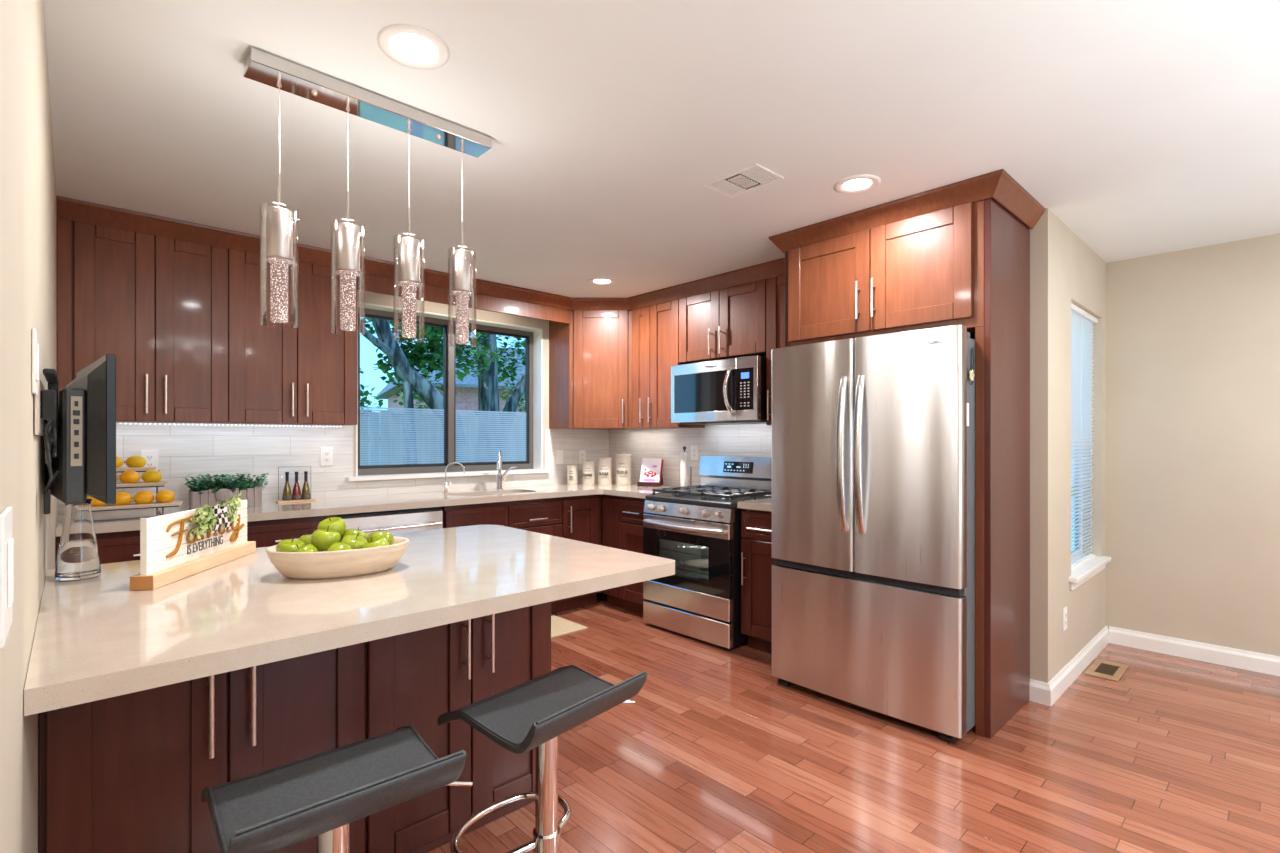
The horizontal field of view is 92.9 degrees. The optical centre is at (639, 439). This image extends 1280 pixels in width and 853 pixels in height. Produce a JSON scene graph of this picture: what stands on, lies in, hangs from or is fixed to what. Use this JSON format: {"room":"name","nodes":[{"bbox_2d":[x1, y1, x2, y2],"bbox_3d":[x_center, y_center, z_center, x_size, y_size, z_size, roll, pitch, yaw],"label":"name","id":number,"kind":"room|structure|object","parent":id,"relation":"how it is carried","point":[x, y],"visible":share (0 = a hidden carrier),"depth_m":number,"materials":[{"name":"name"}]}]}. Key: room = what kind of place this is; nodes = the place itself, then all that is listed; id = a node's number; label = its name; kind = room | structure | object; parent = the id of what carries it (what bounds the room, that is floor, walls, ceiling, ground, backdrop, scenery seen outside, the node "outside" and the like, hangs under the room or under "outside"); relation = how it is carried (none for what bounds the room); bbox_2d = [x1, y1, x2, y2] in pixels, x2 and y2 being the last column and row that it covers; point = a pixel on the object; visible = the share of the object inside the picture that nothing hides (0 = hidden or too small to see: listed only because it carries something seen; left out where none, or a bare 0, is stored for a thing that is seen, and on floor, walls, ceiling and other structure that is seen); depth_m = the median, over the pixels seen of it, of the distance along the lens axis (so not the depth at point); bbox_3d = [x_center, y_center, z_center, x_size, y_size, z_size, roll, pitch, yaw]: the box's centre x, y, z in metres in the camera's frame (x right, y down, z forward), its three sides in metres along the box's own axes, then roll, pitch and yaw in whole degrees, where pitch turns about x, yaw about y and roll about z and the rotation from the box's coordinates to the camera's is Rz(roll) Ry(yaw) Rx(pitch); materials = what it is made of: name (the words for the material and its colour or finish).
{"room":"kitchen","nodes":[
{"label":"kitchen","id":0,"kind":"room"},
{"bbox_2d":[0,0,57,852],"bbox_3d":[-0.436,0.080,0.277,0.150,2.440,8.200,0,0,-43],"label":"wall","id":1,"kind":"structure","parent":0,"point":[28,200],"depth_m":0.95,"materials":[{"name":"beige paint"}]},
{"bbox_2d":[0,507,13,648],"bbox_3d":[-0.668,0.140,0.642,0.008,0.130,0.120,0,0,-43],"label":"light switch","id":2,"kind":"object","parent":1,"relation":"attached to","point":[6,540],"visible":1,"depth_m":0.62,"materials":[{"name":"white plastic"}]},
{"bbox_2d":[32,328,38,394],"bbox_3d":[-1.128,-0.145,1.136,0.008,0.118,0.075,0,0,-43],"label":"light switch","id":3,"kind":"object","parent":1,"relation":"attached to","point":[35,347],"visible":1,"depth_m":1.11,"materials":[{"name":"white plastic"}]},
{"bbox_2d":[34,368,58,513],"bbox_3d":[-1.295,0.005,1.335,0.035,0.300,0.440,0,0,-41],"label":"wall bracket","id":4,"kind":"object","parent":1,"relation":"attached to","point":[46,402],"visible":0.98,"depth_m":1.26,"materials":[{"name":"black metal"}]},
{"bbox_2d":[45,354,115,504],"bbox_3d":[-1.455,-0.025,1.572,0.570,0.345,0.088,0,0,42],"label":"television","id":5,"kind":"object","parent":4,"relation":"attached to","point":[85,461],"visible":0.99,"depth_m":1.40,"materials":[{"name":"black plastic"}]},
{"bbox_2d":[58,290,608,544],"bbox_3d":[-1.640,0.080,4.482,3.825,2.440,0.208,0,0,-43],"label":"wall","id":6,"kind":"structure","parent":0,"point":[184,450],"depth_m":3.89,"materials":[{"name":"tile"}]},
{"bbox_2d":[57,218,227,423],"bbox_3d":[-2.604,-0.583,3.211,0.680,0.975,0.349,0,0,-43],"label":"upper cabinet","id":7,"kind":"object","parent":6,"relation":"attached to","point":[157,304],"visible":0.93,"depth_m":3.11,"materials":[{"name":"brown wood"}]},
{"bbox_2d":[141,450,157,469],"bbox_3d":[-2.697,0.115,3.347,0.075,0.118,0.007,0,0,-43],"label":"wall outlet","id":8,"kind":"object","parent":6,"relation":"attached to","point":[151,456],"visible":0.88,"depth_m":3.35,"materials":[{"name":"grey"}]},
{"bbox_2d":[220,249,356,425],"bbox_3d":[-2.106,-0.583,3.676,0.680,0.975,0.349,0,0,-43],"label":"upper cabinet","id":9,"kind":"object","parent":6,"relation":"attached to","point":[302,370],"visible":0.81,"depth_m":3.55,"materials":[{"name":"brown wood"}]},
{"bbox_2d":[116,422,343,426],"bbox_3d":[-2.378,-0.090,3.533,1.240,0.008,0.012,0,0,-43],"label":"led strip","id":10,"kind":"object","parent":9,"relation":"attached to","point":[116,422],"visible":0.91,"depth_m":3.49,"materials":[{"name":"white"}]},
{"bbox_2d":[357,272,569,323],"bbox_3d":[-1.171,-1.006,4.380,1.645,0.127,0.020,0,0,-43],"label":"window valance","id":11,"kind":"object","parent":9,"relation":"attached to","point":[366,282],"visible":0.82,"depth_m":4.35,"materials":[{"name":"brown wood"}]},
{"bbox_2d":[320,447,332,465],"bbox_3d":[-2.039,0.108,3.961,0.075,0.118,0.007,0,0,-43],"label":"wall outlet","id":12,"kind":"object","parent":6,"relation":"attached to","point":[326,454],"visible":1,"depth_m":3.96,"materials":[{"name":"grey"}]},
{"bbox_2d":[57,196,784,309],"bbox_3d":[-0.991,-1.095,4.019,3.934,0.086,1.595,0,0,-12],"label":"crown molding","id":13,"kind":"structure","parent":6,"relation":"attached to","point":[67,208],"depth_m":3.84,"materials":[{"name":"brown wood"}]},
{"bbox_2d":[347,302,549,480],"bbox_3d":[-1.412,-0.330,4.648,1.604,1.207,0.215,0,0,-43],"label":"window","id":14,"kind":"structure","parent":6,"relation":"in","point":[529,459],"depth_m":4.68,"materials":[{"name":"brown metal"}]},
{"bbox_2d":[549,310,641,429],"bbox_3d":[-0.315,-0.583,5.151,0.656,0.975,0.634,0,0,-43],"label":"upper cabinet","id":15,"kind":"object","parent":6,"relation":"attached to","point":[590,356],"visible":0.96,"depth_m":4.94,"materials":[{"name":"brown wood"}]},
{"bbox_2d":[43,0,1279,297],"bbox_3d":[1.420,-1.200,2.008,5.325,0.120,8.200,0,0,-43],"label":"ceiling","id":16,"kind":"structure","parent":0,"point":[1145,127],"depth_m":2.15,"materials":[{"name":"paint"}]},
{"bbox_2d":[243,47,491,343],"bbox_3d":[-0.878,-0.744,2.066,0.777,0.790,0.110,0,0,-43],"label":"pendant light","id":17,"kind":"object","parent":16,"relation":"hanging from","point":[260,66],"visible":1,"depth_m":1.99,"materials":[{"name":"silver metal"}]},
{"bbox_2d":[377,24,449,68],"bbox_3d":[-0.655,-1.136,1.766,0.196,0.008,0.196,0,0,-43],"label":"recessed light","id":18,"kind":"object","parent":16,"relation":"in","point":[408,49],"visible":1,"depth_m":1.76,"materials":[{"name":"white"}]},
{"bbox_2d":[588,277,615,284],"bbox_3d":[-0.272,-1.136,4.364,0.196,0.008,0.196,0,0,-43],"label":"recessed light","id":19,"kind":"object","parent":16,"relation":"in","point":[599,280],"visible":1,"depth_m":4.35,"materials":[{"name":"white"}]},
{"bbox_2d":[703,163,783,197],"bbox_3d":[0.453,-1.137,2.679,0.200,0.007,0.290,0,0,-43],"label":"ceiling vent","id":20,"kind":"object","parent":16,"relation":"in","point":[755,176],"visible":1,"depth_m":2.67,"materials":[{"name":"grey"}]},
{"bbox_2d":[834,174,880,193],"bbox_3d":[0.966,-1.136,2.710,0.196,0.008,0.196,0,0,-43],"label":"recessed light","id":21,"kind":"object","parent":16,"relation":"in","point":[855,184],"visible":1,"depth_m":2.70,"materials":[{"name":"white"}]},
{"bbox_2d":[427,591,1279,852],"bbox_3d":[1.420,1.360,2.008,5.325,0.120,8.200,0,0,-43],"label":"floor","id":22,"kind":"structure","parent":0,"point":[712,754],"depth_m":2.43,"materials":[{"name":"red wood"}]},
{"bbox_2d":[56,530,139,563],"bbox_3d":[-2.515,0.861,3.089,0.643,0.878,0.648,0,0,-43],"label":"base cabinet","id":23,"kind":"object","parent":22,"relation":"on","point":[123,546],"visible":0.03,"depth_m":2.81,"materials":[{"name":"brown wood"}]},
{"bbox_2d":[55,482,676,536],"bbox_3d":[-1.226,0.400,3.922,3.665,0.040,1.173,0,0,-43],"label":"countertop","id":24,"kind":"structure","parent":23,"relation":"on","point":[359,504],"depth_m":3.76,"materials":[{"name":"stone"}]},
{"bbox_2d":[91,467,182,521],"bbox_3d":[-2.563,0.260,3.036,0.431,0.238,0.343,0,0,-43],"label":"rack","id":25,"kind":"object","parent":24,"relation":"on","point":[130,506],"visible":0.43,"depth_m":3.02,"materials":[{"name":"brown wood"}]},
{"bbox_2d":[113,492,132,505],"bbox_3d":[-2.511,0.286,2.949,0.078,0.070,0.089,0,0,24],"label":"citrus fruit","id":26,"kind":"object","parent":25,"relation":"on","point":[122,498],"visible":0.75,"depth_m":2.93,"materials":[{"name":"orange food"}]},
{"bbox_2d":[119,470,139,483],"bbox_3d":[-2.560,0.188,3.051,0.089,0.070,0.078,0,0,22],"label":"citrus fruit","id":27,"kind":"object","parent":25,"relation":"on","point":[129,476],"visible":0.82,"depth_m":3.02,"materials":[{"name":"orange food"}]},
{"bbox_2d":[124,455,145,467],"bbox_3d":[-2.609,0.114,3.146,0.089,0.070,0.078,0,0,-35],"label":"citrus fruit","id":28,"kind":"object","parent":25,"relation":"on","point":[135,461],"visible":0.88,"depth_m":3.12,"materials":[{"name":"yellow food"}]},
{"bbox_2d":[116,467,156,470],"bbox_3d":[-2.654,0.149,3.104,0.295,0.017,0.102,0,0,-43],"label":"tray","id":29,"kind":"object","parent":25,"relation":"on","point":[121,468],"depth_m":3.12,"materials":[{"name":"brown wood"}]},
{"bbox_2d":[91,501,182,510],"bbox_3d":[-2.491,0.322,2.968,0.417,0.017,0.102,0,0,-43],"label":"tray","id":30,"kind":"object","parent":25,"relation":"on","point":[130,506],"depth_m":2.96,"materials":[{"name":"brown wood"}]},
{"bbox_2d":[116,481,167,486],"bbox_3d":[-2.574,0.224,3.035,0.347,0.017,0.102,0,0,-43],"label":"tray","id":31,"kind":"object","parent":25,"relation":"on","point":[161,483],"depth_m":3.06,"materials":[{"name":"brown wood"}]},
{"bbox_2d":[133,491,153,503],"bbox_3d":[-2.449,0.286,3.008,0.078,0.070,0.089,0,0,1],"label":"citrus fruit","id":32,"kind":"object","parent":25,"relation":"on","point":[142,497],"visible":0.88,"depth_m":2.98,"materials":[{"name":"orange food"}]},
{"bbox_2d":[142,470,161,482],"bbox_3d":[-2.497,0.188,3.109,0.089,0.070,0.078,0,0,-6],"label":"citrus fruit","id":33,"kind":"object","parent":25,"relation":"on","point":[150,476],"visible":0.9,"depth_m":3.08,"materials":[{"name":"yellow food"}]},
{"bbox_2d":[155,490,174,502],"bbox_3d":[-2.389,0.286,3.065,0.078,0.070,0.089,0,0,-22],"label":"citrus fruit","id":34,"kind":"object","parent":25,"relation":"on","point":[164,496],"visible":0.86,"depth_m":3.04,"materials":[{"name":"orange food"}]},
{"bbox_2d":[185,473,268,509],"bbox_3d":[-2.335,0.285,3.440,0.402,0.190,0.205,0,0,-43],"label":"potted plant","id":35,"kind":"object","parent":24,"relation":"on","point":[202,492],"visible":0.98,"depth_m":3.40,"materials":[{"name":"green plant"}]},
{"bbox_2d":[276,466,315,502],"bbox_3d":[-2.119,0.272,3.753,0.210,0.216,0.060,0,0,-43],"label":"stand","id":36,"kind":"object","parent":24,"relation":"on","point":[311,499],"visible":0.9,"depth_m":3.71,"materials":[{"name":"brown wood"}]},
{"bbox_2d":[282,472,291,500],"bbox_3d":[-2.154,0.281,3.714,0.056,0.173,0.056,0,0,-43],"label":"oil bottle","id":37,"kind":"object","parent":36,"relation":"on","point":[287,495],"visible":1,"depth_m":3.70,"materials":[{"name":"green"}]},
{"bbox_2d":[292,472,301,499],"bbox_3d":[-2.115,0.281,3.749,0.056,0.173,0.056,0,0,-43],"label":"oil bottle","id":38,"kind":"object","parent":36,"relation":"on","point":[296,494],"visible":1,"depth_m":3.74,"materials":[{"name":"red"}]},
{"bbox_2d":[301,471,310,498],"bbox_3d":[-2.078,0.281,3.785,0.056,0.173,0.056,0,0,-43],"label":"oil bottle","id":39,"kind":"object","parent":36,"relation":"on","point":[305,494],"visible":1,"depth_m":3.77,"materials":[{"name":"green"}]},
{"bbox_2d":[496,449,516,489],"bbox_3d":[-1.018,0.223,4.636,0.161,0.315,0.187,0,0,-13],"label":"kitchen faucet","id":40,"kind":"object","parent":24,"relation":"on","point":[500,478],"visible":1,"depth_m":4.67,"materials":[{"name":"silver metal"}]},
{"bbox_2d":[567,463,577,484],"bbox_3d":[-0.574,0.288,5.157,0.089,0.183,0.096,0,0,7],"label":"canister","id":41,"kind":"object","parent":24,"relation":"on","point":[571,469],"visible":0.99,"depth_m":5.12,"materials":[{"name":"beige ceramic"}]},
{"bbox_2d":[582,459,594,484],"bbox_3d":[-0.436,0.271,5.163,0.109,0.218,0.116,0,0,7],"label":"canister","id":42,"kind":"object","parent":24,"relation":"on","point":[588,467],"visible":1,"depth_m":5.12,"materials":[{"name":"beige ceramic"}]},
{"bbox_2d":[598,456,611,484],"bbox_3d":[-0.298,0.257,5.162,0.120,0.246,0.126,0,0,7],"label":"canister","id":43,"kind":"object","parent":24,"relation":"on","point":[604,464],"visible":1,"depth_m":5.11,"materials":[{"name":"beige ceramic"}]},
{"bbox_2d":[615,452,630,484],"bbox_3d":[-0.142,0.242,5.170,0.136,0.276,0.142,0,0,7],"label":"canister","id":44,"kind":"object","parent":24,"relation":"on","point":[623,461],"visible":1,"depth_m":5.12,"materials":[{"name":"beige ceramic"}]},
{"bbox_2d":[637,476,662,486],"bbox_3d":[0.088,0.305,5.038,0.185,0.150,0.146,0,0,19],"label":"book stand","id":45,"kind":"object","parent":24,"relation":"on","point":[648,484],"visible":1,"depth_m":4.97,"materials":[{"name":"red wood"}]},
{"bbox_2d":[640,458,662,484],"bbox_3d":[0.096,0.261,5.049,0.172,0.215,0.120,0,0,19],"label":"cookbook","id":46,"kind":"object","parent":45,"relation":"on","point":[651,469],"visible":0.96,"depth_m":5.03,"materials":[{"name":"white paper"}]},
{"bbox_2d":[680,446,690,486],"bbox_3d":[0.346,0.213,4.732,0.116,0.333,0.116,0,0,-43],"label":"paper towel holder","id":47,"kind":"object","parent":24,"relation":"on","point":[683,455],"visible":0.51,"depth_m":4.71,"materials":[{"name":"grey metal"}]},
{"bbox_2d":[39,642,364,852],"bbox_3d":[-1.243,0.861,1.756,0.685,0.878,0.645,0,0,-43],"label":"base cabinet","id":48,"kind":"object","parent":22,"relation":"on","point":[126,773],"visible":0.53,"depth_m":1.49,"materials":[{"name":"brown wood"}]},
{"bbox_2d":[247,515,336,547],"bbox_3d":[-2.090,0.861,3.485,0.512,0.878,0.648,0,0,-43],"label":"base cabinet","id":49,"kind":"object","parent":22,"relation":"on","point":[266,533],"visible":0.07,"depth_m":3.26,"materials":[{"name":"brown wood"}]},
{"bbox_2d":[201,726,472,852],"bbox_3d":[-0.557,0.934,1.143,0.435,0.732,0.419,0,0,-41],"label":"bar stool","id":50,"kind":"object","parent":22,"relation":"on","point":[273,810],"visible":1,"depth_m":1.07,"materials":[{"name":"black leather"}]},
{"bbox_2d":[337,507,442,534],"bbox_3d":[-1.657,0.866,3.862,0.616,0.868,0.631,0,0,-43],"label":"dishwasher","id":51,"kind":"object","parent":22,"relation":"on","point":[418,519],"visible":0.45,"depth_m":3.67,"materials":[{"name":"silver metal"}]},
{"bbox_2d":[365,602,550,852],"bbox_3d":[-0.750,0.861,2.216,0.664,0.878,0.645,0,0,-43],"label":"base cabinet","id":52,"kind":"object","parent":22,"relation":"on","point":[414,678],"visible":0.51,"depth_m":1.96,"materials":[{"name":"brown wood"}]},
{"bbox_2d":[24,525,674,715],"bbox_3d":[-0.807,0.400,1.849,1.449,0.040,1.175,0,0,-43],"label":"countertop","id":53,"kind":"structure","parent":52,"relation":"on","point":[97,638],"depth_m":1.41,"materials":[{"name":"stone"}]},
{"bbox_2d":[54,499,101,580],"bbox_3d":[-1.550,0.273,1.679,0.096,0.215,0.096,0,0,-43],"label":"glass vase","id":54,"kind":"object","parent":53,"relation":"on","point":[78,558],"visible":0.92,"depth_m":1.65,"materials":[{"name":"clear"}]},
{"bbox_2d":[130,492,255,590],"bbox_3d":[-1.284,0.273,1.802,0.076,0.214,0.536,0,0,-8],"label":"wooden sign","id":55,"kind":"object","parent":53,"relation":"on","point":[174,547],"visible":1,"depth_m":1.72,"materials":[{"name":"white wood"}]},
{"bbox_2d":[190,492,241,538],"bbox_3d":[-1.270,0.224,1.829,0.031,0.116,0.269,0,0,-8],"label":"greenery","id":56,"kind":"object","parent":55,"relation":"on","point":[207,522],"depth_m":1.81,"materials":[{"name":"green plant"}]},
{"bbox_2d":[266,536,408,579],"bbox_3d":[-0.861,0.339,1.752,0.370,0.082,0.250,0,0,-26],"label":"fruit bowl","id":57,"kind":"object","parent":53,"relation":"on","point":[366,561],"visible":0.83,"depth_m":1.65,"materials":[{"name":"ceramic"}]},
{"bbox_2d":[276,537,305,551],"bbox_3d":[-0.993,0.311,1.733,0.077,0.072,0.077,0,0,-31],"label":"apple","id":58,"kind":"object","parent":57,"relation":"in","point":[288,545],"visible":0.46,"depth_m":1.71,"materials":[{"name":"green food"}]},
{"bbox_2d":[311,525,340,550],"bbox_3d":[-0.908,0.284,1.758,0.077,0.072,0.077,0,0,-22],"label":"apple","id":59,"kind":"object","parent":57,"relation":"in","point":[321,539],"visible":0.8,"depth_m":1.73,"materials":[{"name":"green food"}]},
{"bbox_2d":[318,516,345,536],"bbox_3d":[-0.927,0.263,1.832,0.077,0.073,0.077,0,0,-13],"label":"apple","id":60,"kind":"object","parent":57,"relation":"in","point":[337,524],"visible":0.62,"depth_m":1.81,"materials":[{"name":"green food"}]},
{"bbox_2d":[327,542,352,550],"bbox_3d":[-0.842,0.325,1.706,0.077,0.077,0.071,0,0,37],"label":"apple","id":61,"kind":"object","parent":57,"relation":"in","point":[339,546],"visible":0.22,"depth_m":1.69,"materials":[{"name":"green food"}]},
{"bbox_2d":[341,533,367,549],"bbox_3d":[-0.838,0.309,1.785,0.077,0.073,0.077,0,0,-20],"label":"apple","id":62,"kind":"object","parent":57,"relation":"in","point":[354,541],"visible":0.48,"depth_m":1.76,"materials":[{"name":"green food"}]},
{"bbox_2d":[362,537,389,548],"bbox_3d":[-0.765,0.316,1.764,0.077,0.073,0.077,0,0,-15],"label":"apple","id":63,"kind":"object","parent":57,"relation":"in","point":[379,542],"visible":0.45,"depth_m":1.74,"materials":[{"name":"green food"}]},
{"bbox_2d":[367,529,393,544],"bbox_3d":[-0.785,0.306,1.839,0.077,0.072,0.077,0,0,-18],"label":"apple","id":64,"kind":"object","parent":57,"relation":"in","point":[375,535],"visible":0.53,"depth_m":1.82,"materials":[{"name":"green food"}]},
{"bbox_2d":[407,798,534,852],"bbox_3d":[-0.815,1.285,1.788,1.353,0.030,0.011,0,0,-43],"label":"trim","id":65,"kind":"structure","parent":52,"relation":"attached to","point":[446,838],"depth_m":2.04,"materials":[{"name":"brown wood"}]},
{"bbox_2d":[442,497,562,613],"bbox_3d":[-1.100,0.861,4.408,0.914,0.878,0.648,0,0,-43],"label":"base cabinet","id":66,"kind":"object","parent":22,"relation":"on","point":[544,516],"visible":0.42,"depth_m":4.25,"materials":[{"name":"brown wood"}]},
{"bbox_2d":[437,665,647,852],"bbox_3d":[-0.222,0.934,1.488,0.419,0.732,0.435,0,0,39],"label":"bar stool","id":67,"kind":"object","parent":22,"relation":"on","point":[527,716],"visible":1,"depth_m":1.44,"materials":[{"name":"black leather"}]},
{"bbox_2d":[551,614,587,637],"bbox_3d":[-0.809,1.296,4.079,0.820,0.008,0.450,0,0,-43],"label":"floor mat","id":68,"kind":"object","parent":22,"relation":"on","point":[560,626],"visible":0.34,"depth_m":4.19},
{"bbox_2d":[557,494,600,612],"bbox_3d":[-0.625,0.861,4.850,0.377,0.878,0.648,0,0,-43],"label":"base cabinet","id":69,"kind":"object","parent":22,"relation":"on","point":[581,515],"visible":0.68,"depth_m":4.66,"materials":[{"name":"brown wood"}]},
{"bbox_2d":[602,494,625,608],"bbox_3d":[-0.028,0.861,4.894,0.585,0.878,0.221,0,0,-43],"label":"base cabinet","id":70,"kind":"object","parent":22,"relation":"on","point":[610,521],"visible":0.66,"depth_m":4.69,"materials":[{"name":"brown wood"}]},
{"bbox_2d":[619,496,645,614],"bbox_3d":[0.158,0.861,4.666,0.625,0.878,0.363,0,0,-43],"label":"base cabinet","id":71,"kind":"object","parent":22,"relation":"on","point":[631,509],"visible":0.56,"depth_m":4.52,"materials":[{"name":"brown wood"}]},
{"bbox_2d":[643,456,771,649],"bbox_3d":[0.511,0.711,4.208,0.733,1.178,0.768,0,0,-43],"label":"gas range","id":72,"kind":"object","parent":22,"relation":"on","point":[681,524],"visible":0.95,"depth_m":4.01,"materials":[{"name":"silver metal"}]},
{"bbox_2d":[643,527,732,599],"bbox_3d":[0.475,0.796,4.174,0.522,0.368,0.768,0,0,-43],"label":"oven","id":73,"kind":"object","parent":72,"relation":"in","point":[715,582],"depth_m":3.99,"materials":[{"name":"glass"}]},
{"bbox_2d":[683,559,707,568],"bbox_3d":[0.445,0.857,4.179,0.300,0.020,0.300,0,0,-43],"label":"baking dish","id":74,"kind":"object","parent":72,"relation":"on","point":[695,563],"visible":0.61,"depth_m":4.22,"materials":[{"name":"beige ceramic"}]},
{"bbox_2d":[645,493,771,508],"bbox_3d":[0.518,0.405,4.214,0.605,0.035,0.768,0,0,-43],"label":"cooktop","id":75,"kind":"object","parent":72,"relation":"in","point":[666,499],"depth_m":4.03,"materials":[{"name":"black metal"}]},
{"bbox_2d":[741,509,773,653],"bbox_3d":[0.951,0.861,3.815,0.625,0.878,0.393,0,0,-43],"label":"base cabinet","id":76,"kind":"object","parent":22,"relation":"on","point":[757,561],"visible":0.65,"depth_m":3.70,"materials":[{"name":"brown wood"}]},
{"bbox_2d":[737,498,771,511],"bbox_3d":[0.958,0.400,3.819,0.611,0.040,0.392,0,0,-43],"label":"countertop","id":77,"kind":"structure","parent":76,"relation":"on","point":[765,504],"depth_m":3.70,"materials":[{"name":"stone"}]},
{"bbox_2d":[772,325,974,743],"bbox_3d":[1.271,0.407,3.136,0.823,1.785,0.953,0,0,-43],"label":"refrigerator","id":78,"kind":"object","parent":22,"relation":"on","point":[873,437],"visible":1,"depth_m":2.81,"materials":[{"name":"grey metal"}]},
{"bbox_2d":[785,198,1029,738],"bbox_3d":[1.402,0.100,3.247,0.759,2.400,1.047,0,0,-43],"label":"tall cabinet","id":79,"kind":"object","parent":22,"relation":"on","point":[967,264],"visible":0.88,"depth_m":2.83,"materials":[{"name":"brown wood"}]},
{"bbox_2d":[769,169,1044,252],"bbox_3d":[1.358,-1.095,3.205,0.646,0.086,1.177,0,0,-43],"label":"crown molding","id":80,"kind":"structure","parent":79,"relation":"attached to","point":[998,185],"depth_m":2.87,"materials":[{"name":"brown wood"}]},
{"bbox_2d":[1084,658,1128,681],"bbox_3d":[2.635,1.296,3.435,0.330,0.008,0.150,0,0,-43],"label":"floor vent","id":81,"kind":"object","parent":22,"relation":"in","point":[1109,670],"visible":1,"depth_m":3.42,"materials":[{"name":"brown"}]},
{"bbox_2d":[1094,663,1118,675],"bbox_3d":[2.635,1.297,3.435,0.200,0.005,0.084,0,0,-43],"label":"grille","id":82,"kind":"object","parent":81,"relation":"attached to","point":[1108,669],"depth_m":3.43,"materials":[{"name":"brown"}]},
{"bbox_2d":[1030,208,1105,682],"bbox_3d":[2.510,0.080,3.558,1.515,2.440,0.140,0,0,-43],"label":"wall","id":83,"kind":"structure","parent":0,"point":[1064,270],"depth_m":3.11,"materials":[{"name":"beige paint"}]},
{"bbox_2d":[1029,626,1108,706],"bbox_3d":[2.477,1.248,3.472,1.381,0.105,0.092,0,0,-43],"label":"baseboard","id":84,"kind":"structure","parent":83,"relation":"attached to","point":[1040,692],"depth_m":3.20,"materials":[{"name":"wood"}]},
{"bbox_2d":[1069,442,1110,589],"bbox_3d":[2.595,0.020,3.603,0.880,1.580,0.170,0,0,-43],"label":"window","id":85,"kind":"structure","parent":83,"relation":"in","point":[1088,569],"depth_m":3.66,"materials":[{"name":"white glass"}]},
{"bbox_2d":[1071,303,1097,569],"bbox_3d":[2.599,-0.015,3.598,0.770,1.503,0.053,0,0,-43],"label":"window blind","id":86,"kind":"object","parent":85,"relation":"attached to","point":[1082,322],"visible":0.62,"depth_m":3.66,"materials":[{"name":"plastic"}]},
{"bbox_2d":[1106,233,1279,656],"bbox_3d":[4.564,0.080,2.356,0.150,2.440,4.420,0,0,-43],"label":"wall","id":87,"kind":"structure","parent":0,"point":[1193,334],"depth_m":3.60,"materials":[{"name":"beige paint"}]},
{"bbox_2d":[1109,626,1279,675],"bbox_3d":[4.442,1.248,2.367,0.017,0.105,4.203,0,0,-43],"label":"baseboard","id":88,"kind":"structure","parent":87,"relation":"attached to","point":[1226,656],"depth_m":3.59,"materials":[{"name":"wood"}]},
{"bbox_3d":[0.902,0.080,4.451,0.150,2.440,3.320,0,0,-43],"label":"wall","id":89,"kind":"structure","parent":0,"visible":0},
{"bbox_2d":[609,424,771,486],"bbox_3d":[0.523,0.115,4.741,0.008,0.530,2.362,0,0,-43],"label":"wall","id":90,"kind":"structure","parent":89,"relation":"attached to","point":[734,440],"depth_m":4.91,"materials":[{"name":"tile"}]},
{"bbox_2d":[632,299,704,428],"bbox_3d":[0.199,-0.583,4.830,0.340,0.975,0.535,0,0,-43],"label":"upper cabinet","id":91,"kind":"object","parent":90,"relation":"attached to","point":[655,328],"visible":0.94,"depth_m":4.73,"materials":[{"name":"brown wood"}]},
{"bbox_2d":[766,274,784,425],"bbox_3d":[1.053,-0.583,3.915,0.340,0.975,0.399,0,0,-43],"label":"upper cabinet","id":92,"kind":"object","parent":90,"relation":"attached to","point":[775,286],"visible":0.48,"depth_m":3.93,"materials":[{"name":"brown wood"}]},
{"bbox_2d":[679,279,765,363],"bbox_3d":[0.649,-0.823,4.348,0.340,0.495,0.782,0,0,-43],"label":"upper cabinet","id":93,"kind":"object","parent":89,"relation":"attached to","point":[730,322],"visible":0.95,"depth_m":4.22,"materials":[{"name":"brown wood"}]},
{"bbox_2d":[671,355,765,424],"bbox_3d":[0.617,-0.330,4.316,0.444,0.432,0.776,0,0,-43],"label":"microwave oven","id":94,"kind":"object","parent":93,"relation":"attached to","point":[731,391],"visible":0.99,"depth_m":4.15,"materials":[{"name":"silver metal"}]},
{"label":"outside","id":95,"kind":"structure","parent":0,"visible":0},
{"bbox_3d":[-8.791,1.725,18.225,40.000,0.150,29.350,0,0,-43],"label":"ground","id":96,"kind":"structure","parent":95,"visible":0},
{"bbox_2d":[360,384,382,411],"bbox_3d":[-6.047,-0.001,11.259,2.046,3.301,3.331,0,0,12],"label":"shrub","id":97,"kind":"object","parent":96,"relation":"on","point":[366,392],"visible":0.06,"depth_m":12.37,"materials":[{"name":"green plant"}]},
{"bbox_2d":[360,317,470,462],"bbox_3d":[-3.259,-0.880,7.747,2.856,5.170,2.650,0,0,-40],"label":"shade tree","id":98,"kind":"object","parent":96,"relation":"on","point":[387,342],"visible":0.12,"depth_m":7.13,"materials":[{"name":"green plant"}]},
{"bbox_2d":[360,411,524,465],"bbox_3d":[-2.700,0.600,10.520,14.400,2.100,0.070,0,0,-43],"label":"fence","id":99,"kind":"object","parent":96,"relation":"on","point":[368,411],"visible":0.02,"depth_m":9.73,"materials":[{"name":"wood"}]},
{"bbox_2d":[373,326,524,461],"bbox_3d":[-2.228,-1.256,9.357,2.631,5.918,3.735,0,0,44],"label":"shade tree","id":100,"kind":"object","parent":96,"relation":"on","point":[488,365],"visible":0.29,"depth_m":8.76,"materials":[{"name":"green plant"}]},
{"bbox_2d":[376,345,524,464],"bbox_3d":[-1.204,-0.975,24.759,16.800,5.250,10.100,0,0,-29],"label":"neighbor house","id":101,"kind":"structure","parent":96,"relation":"on","point":[467,390],"depth_m":19.89,"materials":[{"name":"brick"}]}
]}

